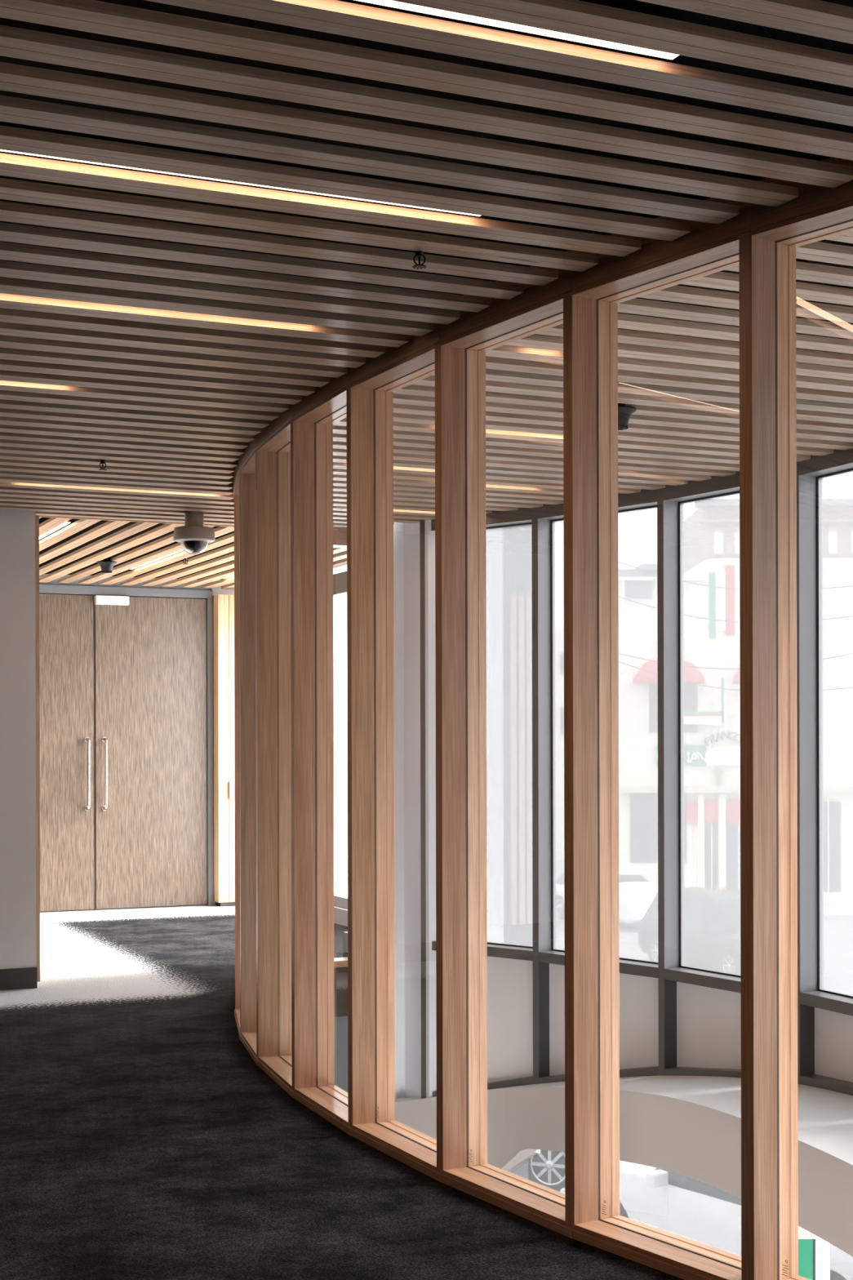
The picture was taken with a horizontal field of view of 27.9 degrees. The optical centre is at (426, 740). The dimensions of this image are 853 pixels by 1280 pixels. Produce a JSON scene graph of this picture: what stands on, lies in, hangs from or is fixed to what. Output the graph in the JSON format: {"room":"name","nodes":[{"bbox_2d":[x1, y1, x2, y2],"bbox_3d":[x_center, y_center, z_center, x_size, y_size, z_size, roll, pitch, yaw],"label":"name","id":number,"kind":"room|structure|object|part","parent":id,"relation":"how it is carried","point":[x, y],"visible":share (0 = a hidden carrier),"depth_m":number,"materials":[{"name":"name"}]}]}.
{"room":"office building corridor","nodes":[
{"label":"office building corridor","id":0,"kind":"room"},
{"bbox_2d":[0,509,35,968],"bbox_3d":[-4.669,0.021,8.784,5.250,2.780,0.250,0,0,-24],"label":"wall","id":1,"kind":"structure","parent":0,"point":[17,527],"depth_m":9.70,"materials":[{"name":"paint"}]},
{"bbox_2d":[0,967,36,990],"bbox_3d":[-4.615,1.351,8.674,5.253,0.118,0.032,0,0,-24],"label":"baseboard","id":2,"kind":"structure","parent":1,"relation":"attached to","point":[12,978],"depth_m":9.69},
{"bbox_2d":[35,515,39,982],"bbox_3d":[-2.269,0.045,9.882,0.023,2.656,0.265,0,0,-24],"label":"trim","id":3,"kind":"structure","parent":1,"relation":"attached to","point":[37,517],"depth_m":9.76,"materials":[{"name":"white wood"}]},
{"bbox_2d":[39,515,346,532],"bbox_3d":[-3.601,-1.320,9.269,7.400,0.064,0.024,0,0,-24],"label":"trim","id":4,"kind":"structure","parent":1,"relation":"attached to","point":[341,529],"depth_m":10.13,"materials":[{"name":"brown wood"}]},
{"bbox_2d":[39,573,347,911],"bbox_3d":[-4.556,0.020,13.491,9.300,2.780,0.150,0,0,-24],"label":"wall","id":5,"kind":"structure","parent":0,"point":[340,602],"depth_m":15.10,"materials":[{"name":"paint"}]},
{"bbox_2d":[39,584,213,911],"bbox_3d":[-2.688,0.064,14.235,1.887,2.685,0.136,0,0,-24],"label":"door","id":6,"kind":"structure","parent":5,"relation":"in","point":[153,654],"depth_m":14.32,"materials":[{"name":"brown wood"}]},
{"bbox_3d":[-2.795,0.276,14.154,0.044,0.615,0.076,0,0,-24],"label":"handle","id":7,"kind":"part","parent":6,"relation":"part of","materials":[{"name":"metal"}]},
{"bbox_3d":[-2.662,0.276,14.214,0.044,0.615,0.076,0,0,-24],"label":"handle","id":8,"kind":"part","parent":6,"relation":"part of","materials":[{"name":"metal"}]},
{"bbox_2d":[94,595,128,605],"bbox_3d":[-2.614,-1.165,14.239,0.279,0.074,0.065,0,0,-24],"label":"exit light","id":9,"kind":"object","parent":6,"relation":"attached to","point":[99,599],"visible":1,"depth_m":14.21,"materials":[{"name":"white plastic"}]},
{"bbox_2d":[213,594,235,902],"bbox_3d":[-1.522,0.066,14.678,0.589,2.605,0.160,0,0,-24],"label":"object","id":10,"kind":"structure","parent":5,"relation":"attached to","point":[224,808],"depth_m":14.52,"materials":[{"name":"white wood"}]},
{"bbox_2d":[215,902,235,906],"bbox_3d":[-1.533,1.385,14.677,0.523,0.036,0.150,0,0,-24],"label":"baseboard","id":11,"kind":"structure","parent":5,"relation":"attached to","point":[225,904],"depth_m":14.53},
{"bbox_2d":[228,781,235,799],"bbox_3d":[-1.647,0.418,14.522,0.057,0.150,0.022,0,0,-24],"label":"card reader","id":12,"kind":"object","parent":5,"relation":"attached to","point":[231,784],"visible":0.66,"depth_m":14.51,"materials":[{"name":"white plastic"}]},
{"bbox_2d":[334,1016,347,1092],"bbox_3d":[-1.508,3.153,5.347,8.200,3.500,17.600,0,0,-24],"label":"wall","id":13,"kind":"structure","parent":0,"point":[340,1022],"depth_m":13.10,"materials":[{"name":"paint"}]},
{"bbox_2d":[333,570,347,926],"bbox_3d":[-0.635,0.061,13.163,0.150,2.680,1.450,0,0,-24],"label":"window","id":14,"kind":"structure","parent":13,"relation":"in","point":[340,580],"depth_m":13.07,"materials":[{"name":"grey metal"}]},
{"bbox_3d":[-0.622,0.021,13.169,0.080,2.520,1.450,0,0,-24],"label":"frame","id":15,"kind":"part","parent":14,"relation":"part of","materials":[{"name":"grey metal"}]},
{"bbox_2d":[531,488,659,1084],"bbox_3d":[0.949,0.279,9.284,0.139,3.324,0.933,0,0,-41],"label":"window","id":16,"kind":"structure","parent":13,"relation":"in","point":[637,511],"depth_m":9.21,"materials":[{"name":"clear glass"}]},
{"bbox_3d":[0.960,-1.311,9.267,0.139,0.145,0.886,0,0,-41],"label":"head rail","id":17,"kind":"part","parent":16,"relation":"part of","materials":[{"name":"brown metal"}]},
{"bbox_3d":[0.965,1.817,9.265,0.135,0.248,0.886,0,0,-41],"label":"rail","id":18,"kind":"part","parent":16,"relation":"part of","materials":[{"name":"brown metal"}]},
{"bbox_3d":[0.986,1.584,9.283,0.020,0.714,0.886,0,0,-41],"label":"spandrel panel","id":19,"kind":"part","parent":16,"relation":"part of","materials":[{"name":"grey paint"}]},
{"bbox_3d":[0.995,-0.031,9.291,0.010,2.403,0.868,0,0,-41],"label":"glass pane","id":20,"kind":"part","parent":16,"relation":"part of","materials":[{"name":"clear glass"}]},
{"bbox_2d":[657,471,741,1077],"bbox_3d":[1.520,0.184,8.508,0.139,3.138,0.982,0,0,-32],"label":"window","id":21,"kind":"structure","parent":13,"relation":"in","point":[699,583],"depth_m":8.75,"materials":[{"name":"clear glass"}]},
{"bbox_3d":[1.529,-1.312,8.489,0.139,0.145,0.934,0,0,-32],"label":"head rail","id":22,"kind":"part","parent":21,"relation":"part of","materials":[{"name":"brown metal"}]},
{"bbox_3d":[1.534,1.659,8.488,0.135,0.188,0.934,0,0,-32],"label":"rail","id":23,"kind":"part","parent":21,"relation":"part of","materials":[{"name":"brown metal"}]},
{"bbox_3d":[1.557,1.489,8.502,0.020,0.527,0.934,0,0,-32],"label":"spandrel panel","id":24,"kind":"part","parent":21,"relation":"part of","materials":[{"name":"grey paint"}]},
{"bbox_3d":[1.568,-0.032,8.508,0.010,2.403,0.916,0,0,-32],"label":"glass pane","id":25,"kind":"part","parent":21,"relation":"part of","materials":[{"name":"clear glass"}]},
{"bbox_2d":[796,448,852,1095],"bbox_3d":[1.984,0.120,7.638,0.139,3.012,0.977,0,0,-24],"label":"window","id":26,"kind":"structure","parent":13,"relation":"in","point":[824,483],"depth_m":7.98,"materials":[{"name":"clear glass"}]},
{"bbox_3d":[1.990,-1.313,7.617,0.139,0.145,0.930,0,0,-24],"label":"head rail","id":27,"kind":"part","parent":26,"relation":"part of","materials":[{"name":"brown metal"}]},
{"bbox_3d":[1.995,1.576,7.617,0.135,0.101,0.930,0,0,-24],"label":"rail","id":28,"kind":"part","parent":26,"relation":"part of","materials":[{"name":"grey metal"}]},
{"bbox_3d":[2.020,1.425,7.628,0.020,0.402,0.930,0,0,-24],"label":"spandrel panel","id":29,"kind":"part","parent":26,"relation":"part of","materials":[{"name":"grey paint"}]},
{"bbox_3d":[2.031,-0.033,7.631,0.010,2.403,0.912,0,0,-24],"label":"glass pane","id":30,"kind":"part","parent":26,"relation":"part of","materials":[{"name":"clear glass"}]},
{"bbox_2d":[0,904,684,1279],"bbox_3d":[-1.382,1.563,4.995,7.950,0.320,18.150,0,0,-24],"label":"floor","id":31,"kind":"structure","parent":0,"point":[141,1138],"depth_m":5.78,"materials":[{"name":"carpet"}]},
{"bbox_2d":[333,531,347,967],"bbox_3d":[-0.658,0.054,10.667,0.410,2.705,0.150,0,0,-24],"label":"window frame","id":32,"kind":"object","parent":31,"relation":"on","point":[340,539],"visible":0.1,"depth_m":10.64,"materials":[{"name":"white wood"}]},
{"bbox_3d":[-0.661,-1.256,10.667,0.410,0.085,0.150,0,0,-24],"label":"head rail","id":33,"kind":"part","parent":32,"relation":"part of","materials":[{"name":"brown wood"}]},
{"bbox_3d":[-0.655,1.387,10.667,0.410,0.040,0.150,0,0,-24],"label":"rail","id":34,"kind":"part","parent":32,"relation":"part of","materials":[{"name":"brown wood"}]},
{"bbox_2d":[342,931,347,957],"bbox_3d":[-0.486,1.316,11.033,0.106,0.170,0.076,0,0,-24],"label":"door stop","id":35,"kind":"object","parent":31,"relation":"on","point":[344,933],"visible":0.17,"depth_m":11.01,"materials":[{"name":"grey metal"}]},
{"bbox_2d":[232,156,852,1279],"bbox_3d":[0.640,0.009,5.942,1.534,2.779,9.609,0,0,-27],"label":"screen","id":36,"kind":"object","parent":31,"relation":"on","point":[282,481],"visible":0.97,"depth_m":5.44,"materials":[{"name":"brown wood"}]},
{"bbox_3d":[-0.847,-1.311,8.380,0.170,0.132,0.726,0,0,-8],"label":"head rail","id":37,"kind":"part","parent":36,"relation":"part of","materials":[{"name":"brown wood"}]},
{"bbox_3d":[-0.933,0.058,8.754,0.094,2.636,0.042,0,0,-6],"label":"post","id":38,"kind":"part","parent":36,"relation":"part of","materials":[{"name":"brown wood"}]},
{"bbox_3d":[-0.842,1.389,8.384,0.168,0.025,0.722,0,0,-8],"label":"rail","id":39,"kind":"part","parent":36,"relation":"part of","materials":[{"name":"brown wood"}]},
{"bbox_3d":[-0.828,0.058,8.043,0.094,2.636,0.042,0,0,-11],"label":"post","id":40,"kind":"part","parent":36,"relation":"part of","materials":[{"name":"brown wood"}]},
{"bbox_3d":[-0.724,-1.312,7.719,0.170,0.132,0.640,0,0,-13],"label":"head rail","id":41,"kind":"part","parent":36,"relation":"part of","materials":[{"name":"brown wood"}]},
{"bbox_3d":[-0.719,1.389,7.723,0.168,0.025,0.636,0,0,-13],"label":"rail","id":42,"kind":"part","parent":36,"relation":"part of","materials":[{"name":"brown wood"}]},
{"bbox_3d":[-0.689,0.058,7.426,0.094,2.636,0.042,0,0,-15],"label":"post","id":43,"kind":"part","parent":36,"relation":"part of","materials":[{"name":"brown wood"}]},
{"bbox_3d":[-0.550,-1.312,7.075,0.170,0.132,0.715,0,0,-17],"label":"head rail","id":44,"kind":"part","parent":36,"relation":"part of","materials":[{"name":"brown wood"}]},
{"bbox_3d":[-0.545,1.389,7.079,0.168,0.025,0.711,0,0,-17],"label":"rail","id":45,"kind":"part","parent":36,"relation":"part of","materials":[{"name":"brown wood"}]},
{"bbox_3d":[-0.545,0.056,7.100,0.006,2.630,0.669,0,0,-17],"label":"glass pane","id":46,"kind":"part","parent":36,"relation":"part of","materials":[{"name":"clear glass"}]},
{"bbox_3d":[-0.482,0.057,6.749,0.094,2.636,0.042,0,0,-19],"label":"post","id":47,"kind":"part","parent":36,"relation":"part of","materials":[{"name":"brown wood"}]},
{"bbox_3d":[-0.321,-1.312,6.420,0.170,0.132,0.695,0,0,-21],"label":"head rail","id":48,"kind":"part","parent":36,"relation":"part of","materials":[{"name":"brown wood"}]},
{"bbox_3d":[-0.316,1.388,6.423,0.168,0.025,0.691,0,0,-21],"label":"rail","id":49,"kind":"part","parent":36,"relation":"part of","materials":[{"name":"brown wood"}]},
{"bbox_3d":[-0.231,0.057,6.109,0.094,2.636,0.042,0,0,-24],"label":"post","id":50,"kind":"part","parent":36,"relation":"part of","materials":[{"name":"brown wood"}]},
{"bbox_3d":[-0.039,-1.313,5.782,0.170,0.132,0.720,0,0,-26],"label":"head rail","id":51,"kind":"part","parent":36,"relation":"part of","materials":[{"name":"brown wood"}]},
{"bbox_3d":[-0.034,1.387,5.786,0.168,0.025,0.716,0,0,-26],"label":"rail","id":52,"kind":"part","parent":36,"relation":"part of","materials":[{"name":"brown wood"}]},
{"bbox_3d":[0.080,0.056,5.468,0.094,2.636,0.042,0,0,-28],"label":"post","id":53,"kind":"part","parent":36,"relation":"part of","materials":[{"name":"brown wood"}]},
{"bbox_3d":[0.297,-1.314,5.160,0.170,0.132,0.717,0,0,-30],"label":"head rail","id":54,"kind":"part","parent":36,"relation":"part of","materials":[{"name":"brown wood"}]},
{"bbox_3d":[0.301,1.387,5.163,0.168,0.025,0.713,0,0,-30],"label":"rail","id":55,"kind":"part","parent":36,"relation":"part of","materials":[{"name":"brown wood"}]},
{"bbox_3d":[0.440,0.055,4.857,0.094,2.636,0.042,0,0,-33],"label":"post","id":56,"kind":"part","parent":36,"relation":"part of","materials":[{"name":"brown wood"}]},
{"bbox_3d":[0.678,1.386,4.579,0.168,0.025,0.691,0,0,-35],"label":"rail","id":57,"kind":"part","parent":36,"relation":"part of","materials":[{"name":"brown wood"}]},
{"bbox_3d":[0.674,-1.315,4.576,0.170,0.132,0.695,0,0,-35],"label":"head rail","id":58,"kind":"part","parent":36,"relation":"part of","materials":[{"name":"brown wood"}]},
{"bbox_3d":[0.834,0.054,4.294,0.094,2.636,0.042,0,0,-37],"label":"post","id":59,"kind":"part","parent":36,"relation":"part of","materials":[{"name":"brown wood"}]},
{"bbox_3d":[1.087,-1.316,4.034,0.170,0.132,0.689,0,0,-39],"label":"head rail","id":60,"kind":"part","parent":36,"relation":"part of","materials":[{"name":"brown wood"}]},
{"bbox_2d":[393,520,436,1099],"bbox_3d":[0.013,1.760,10.505,0.645,6.280,0.771,0,0,-24],"label":"wall","id":61,"kind":"structure","parent":0,"point":[406,560],"depth_m":10.29,"materials":[{"name":"white paint"}]},
{"bbox_2d":[419,507,533,1098],"bbox_3d":[0.325,0.379,9.923,0.841,3.521,0.139,0,0,42],"label":"window","id":62,"kind":"structure","parent":61,"relation":"in","point":[508,550],"depth_m":9.83,"materials":[{"name":"clear glass"}]},
{"bbox_3d":[0.338,-1.309,9.908,0.794,0.145,0.139,0,0,42],"label":"head rail","id":63,"kind":"part","parent":62,"relation":"part of","materials":[{"name":"grey metal"}]},
{"bbox_3d":[0.344,2.010,9.907,0.794,0.259,0.135,0,0,42],"label":"rail","id":64,"kind":"part","parent":62,"relation":"part of","materials":[{"name":"grey metal"}]},
{"bbox_3d":[0.370,-0.029,9.937,0.776,2.403,0.010,0,0,42],"label":"glass pane","id":65,"kind":"part","parent":62,"relation":"part of","materials":[{"name":"clear glass"}]},
{"bbox_3d":[0.361,1.684,9.927,0.794,0.911,0.020,0,0,42],"label":"spandrel panel","id":66,"kind":"part","parent":62,"relation":"part of","materials":[{"name":"white paint"}]},
{"bbox_2d":[395,1075,852,1256],"bbox_3d":[2.124,2.286,5.136,1.429,1.513,11.356,0,0,-18],"label":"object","id":67,"kind":"structure","parent":61,"relation":"attached to","point":[690,1126],"depth_m":7.70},
{"bbox_2d":[0,0,852,589],"bbox_3d":[-1.500,-1.307,5.735,8.351,0.021,16.428,0,0,-24],"label":"ceiling","id":68,"kind":"structure","parent":0,"point":[171,402],"depth_m":4.47,"materials":[{"name":"brown wood"}]},
{"bbox_2d":[39,519,71,539],"bbox_3d":[-2.400,-1.332,10.836,0.064,0.036,1.100,0,0,-24],"label":"recessed light","id":69,"kind":"object","parent":68,"relation":"in","point":[67,522],"visible":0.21,"depth_m":10.66,"materials":[{"name":"plastic"}]},
{"bbox_2d":[98,459,106,470],"bbox_3d":[-1.502,-1.296,7.950,0.038,0.080,0.037,0,0,0],"label":"sprinkler head","id":70,"kind":"object","parent":68,"relation":"attached to","point":[102,461],"visible":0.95,"depth_m":7.95},
{"bbox_2d":[96,557,116,573],"bbox_3d":[-2.314,-1.270,12.400,0.144,0.110,0.144,0,0,0],"label":"smoke detector","id":71,"kind":"object","parent":68,"relation":"attached to","point":[106,565],"visible":0.97,"depth_m":12.37,"materials":[{"name":"plastic"}]},
{"bbox_2d":[131,549,183,568],"bbox_3d":[-1.994,-1.333,12.486,0.064,0.036,1.420,0,0,-24],"label":"recessed light","id":72,"kind":"object","parent":68,"relation":"in","point":[183,549],"visible":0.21,"depth_m":12.42,"materials":[{"name":"plastic"}]},
{"bbox_2d":[0,276,324,311],"bbox_3d":[-1.388,-1.334,4.939,2.308,0.036,0.062,0,0,-24],"label":"ceiling slat","id":73,"kind":"object","parent":68,"relation":"in","point":[0,277],"visible":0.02,"depth_m":5.16,"materials":[{"name":"wood"}]},
{"bbox_2d":[173,511,215,554],"bbox_3d":[-1.325,-1.190,9.780,0.238,0.255,0.238,0,0,0],"label":"dome camera","id":74,"kind":"object","parent":68,"relation":"attached to","point":[193,535],"visible":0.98,"depth_m":9.73,"materials":[{"name":"beige plastic"}]},
{"bbox_2d":[0,149,479,216],"bbox_3d":[-0.905,-1.335,3.820,2.308,0.036,0.062,0,0,-24],"label":"recessed light","id":75,"kind":"object","parent":68,"relation":"in","point":[0,149],"visible":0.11,"depth_m":4.05,"materials":[{"name":"plastic"}]},
{"bbox_2d":[412,250,426,269],"bbox_3d":[-0.019,-1.300,4.560,0.038,0.080,0.037,0,0,0],"label":"sprinkler head","id":76,"kind":"object","parent":68,"relation":"attached to","point":[419,254],"visible":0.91,"depth_m":4.56},
{"bbox_2d":[355,0,679,59],"bbox_3d":[-0.380,-1.336,2.911,1.908,0.036,0.062,0,0,-24],"label":"recessed light","id":77,"kind":"object","parent":68,"relation":"in","point":[395,4],"visible":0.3,"depth_m":3.17,"materials":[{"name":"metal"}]},
{"bbox_2d":[617,403,636,430],"bbox_3d":[0.752,-1.277,6.720,0.144,0.110,0.144,0,0,0],"label":"smoke detector","id":78,"kind":"object","parent":68,"relation":"attached to","point":[624,412],"visible":0.48,"depth_m":6.68,"materials":[{"name":"plastic"}]},
{"bbox_2d":[618,423,628,429],"bbox_3d":[0.752,-1.230,6.720,0.076,0.014,0.076,0,0,0],"label":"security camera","id":79,"kind":"object","parent":78,"relation":"attached to","point":[621,426],"depth_m":6.70,"materials":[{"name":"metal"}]},
{"label":"outside","id":80,"kind":"structure","parent":0,"visible":0},
{"bbox_3d":[20.011,4.905,63.000,160.000,0.100,150.000,0,0,0],"label":"ground","id":81,"kind":"structure","parent":80,"visible":0},
{"bbox_2d":[507,1152,540,1184],"bbox_3d":[0.358,3.609,9.954,0.848,2.580,0.100,0,0,42],"label":"window","id":82,"kind":"structure","parent":81,"relation":"on","point":[529,1168],"depth_m":9.68,"materials":[{"name":"clear glass"}]},
{"bbox_2d":[540,1149,666,1231],"bbox_3d":[0.952,3.509,9.281,0.010,2.777,0.941,0,0,-41],"label":"window","id":83,"kind":"structure","parent":81,"relation":"on","point":[642,1188],"depth_m":9.09,"materials":[{"name":"clear glass"}]},
{"bbox_2d":[666,1170,741,1256],"bbox_3d":[1.523,3.415,8.506,0.010,2.964,0.989,0,0,-32],"label":"window","id":84,"kind":"structure","parent":81,"relation":"on","point":[697,1211],"depth_m":8.69,"materials":[{"name":"clear glass"}]},
{"bbox_2d":[798,1226,817,1279],"bbox_3d":[1.537,3.444,7.375,0.275,2.905,0.090,0,0,0],"label":"screen","id":85,"kind":"object","parent":81,"relation":"on","point":[806,1237],"visible":0.16,"depth_m":7.35,"materials":[{"name":"green"}]},
{"bbox_3d":[1.535,3.514,7.375,0.250,2.765,0.050,0,0,0],"label":"panel","id":86,"kind":"part","parent":85,"relation":"part of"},
{"bbox_2d":[813,1235,830,1279],"bbox_3d":[1.702,3.396,7.420,0.062,3.000,0.140,0,0,0],"label":"column","id":87,"kind":"structure","parent":81,"relation":"on","point":[821,1247],"depth_m":7.35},
{"bbox_2d":[830,1243,852,1279],"bbox_3d":[1.987,3.351,7.636,0.010,3.089,0.985,0,0,-24],"label":"window","id":88,"kind":"structure","parent":81,"relation":"on","point":[841,1262],"depth_m":7.83,"materials":[{"name":"clear glass"}]}
]}

